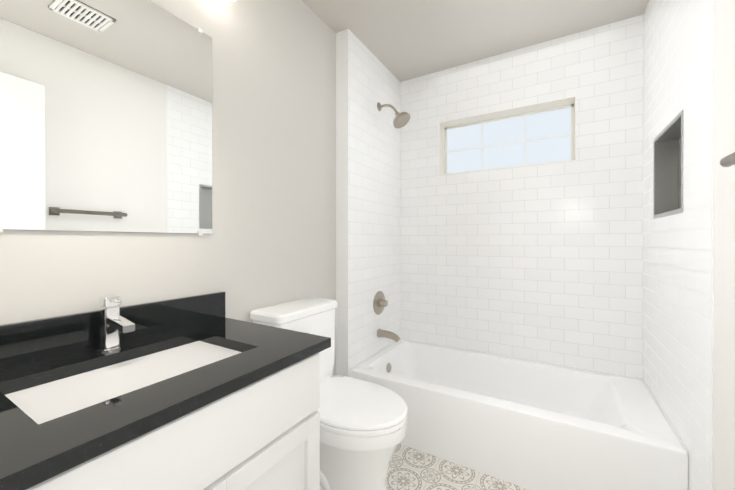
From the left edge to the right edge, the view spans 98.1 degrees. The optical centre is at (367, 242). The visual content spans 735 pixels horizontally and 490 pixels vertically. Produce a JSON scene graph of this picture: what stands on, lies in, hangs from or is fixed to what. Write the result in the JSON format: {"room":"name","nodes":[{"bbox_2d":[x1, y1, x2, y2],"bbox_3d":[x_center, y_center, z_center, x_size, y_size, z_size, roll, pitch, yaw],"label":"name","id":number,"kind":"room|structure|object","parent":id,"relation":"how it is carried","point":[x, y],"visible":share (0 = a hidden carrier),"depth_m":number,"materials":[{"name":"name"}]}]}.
{"room":"bathroom","nodes":[
{"label":"bathroom","id":0,"kind":"room"},
{"bbox_2d":[0,0,335,375],"bbox_3d":[-0.708,-0.081,1.249,0.120,2.440,1.806,0,0,31],"label":"wall","id":1,"kind":"structure","parent":0,"point":[270,240],"depth_m":1.41,"materials":[{"name":"grey paint"}]},
{"bbox_2d":[0,0,211,235],"bbox_3d":[-0.834,-0.421,0.905,0.009,0.794,0.846,0,0,31],"label":"mirror","id":2,"kind":"object","parent":1,"relation":"attached to","point":[105,115],"visible":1,"depth_m":0.96,"materials":[{"name":"clear glass"}]},
{"bbox_2d":[336,29,400,376],"bbox_3d":[0.039,-0.085,2.415,0.217,2.440,0.961,0,0,31],"label":"wall","id":3,"kind":"structure","parent":0,"point":[367,200],"depth_m":2.12,"materials":[{"name":"tile"}]},
{"bbox_2d":[373,291,387,314],"bbox_3d":[0.109,0.436,2.267,0.071,0.170,0.187,0,0,31],"label":"shower valve","id":4,"kind":"object","parent":3,"relation":"attached to","point":[380,302],"visible":1,"depth_m":2.26,"materials":[{"name":"silver metal"}]},
{"bbox_2d":[377,328,399,341],"bbox_3d":[0.155,0.660,2.250,0.167,0.077,0.064,0,0,31],"label":"tub spout","id":5,"kind":"object","parent":3,"relation":"attached to","point":[388,334],"visible":1,"depth_m":2.24,"materials":[{"name":"silver metal"}]},
{"bbox_2d":[377,102,409,127],"bbox_3d":[0.184,-0.897,2.228,0.236,0.204,0.130,0,0,31],"label":"shower head","id":6,"kind":"object","parent":3,"relation":"attached to","point":[401,119],"visible":1,"depth_m":2.20},
{"bbox_2d":[387,444,528,489],"bbox_3d":[0.331,1.169,1.208,2.014,0.060,2.847,0,0,31],"label":"floor","id":7,"kind":"structure","parent":0,"point":[410,468],"depth_m":1.55,"materials":[{"name":"tile"}]},
{"bbox_2d":[0,291,330,489],"bbox_3d":[-0.581,0.649,0.787,0.569,0.982,0.894,0,0,31],"label":"bathroom vanity","id":8,"kind":"object","parent":7,"relation":"on","point":[199,392],"visible":1,"depth_m":0.78,"materials":[{"name":"white wood"}]},
{"bbox_2d":[250,297,407,489],"bbox_3d":[-0.140,0.720,1.423,0.666,0.837,0.424,0,0,31],"label":"toilet","id":9,"kind":"object","parent":7,"relation":"on","point":[363,427],"visible":0.65,"depth_m":1.29,"materials":[{"name":"white ceramic"}]},
{"bbox_2d":[351,339,687,489],"bbox_3d":[0.736,0.963,1.900,1.520,0.347,0.738,0,0,31],"label":"bathtub","id":10,"kind":"object","parent":7,"relation":"on","point":[530,425],"visible":0.94,"depth_m":1.60,"materials":[{"name":"white ceramic"}]},
{"bbox_2d":[301,0,648,81],"bbox_3d":[0.331,-1.331,1.200,2.014,0.060,2.847,0,0,31],"label":"ceiling","id":11,"kind":"structure","parent":0,"point":[402,40],"depth_m":1.90,"materials":[{"name":"grey paint"}]},
{"bbox_2d":[400,14,643,379],"bbox_3d":[1.060,-0.084,2.248,1.724,2.440,0.207,0,0,31],"label":"wall","id":12,"kind":"structure","parent":0,"point":[521,203],"depth_m":2.14,"materials":[{"name":"tile"}]},
{"bbox_2d":[642,0,734,489],"bbox_3d":[1.010,-0.079,0.674,0.207,2.440,2.567,0,0,31],"label":"wall","id":13,"kind":"structure","parent":0,"point":[688,379],"depth_m":1.17,"materials":[{"name":"white tile"}]},
{"bbox_2d":[720,152,734,166],"bbox_3d":[0.798,-0.194,0.589,0.085,0.052,0.405,0,0,31],"label":"towel bar","id":14,"kind":"object","parent":13,"relation":"attached to","point":[728,161],"visible":1,"depth_m":0.75,"materials":[{"name":"beige metal"}]}
]}

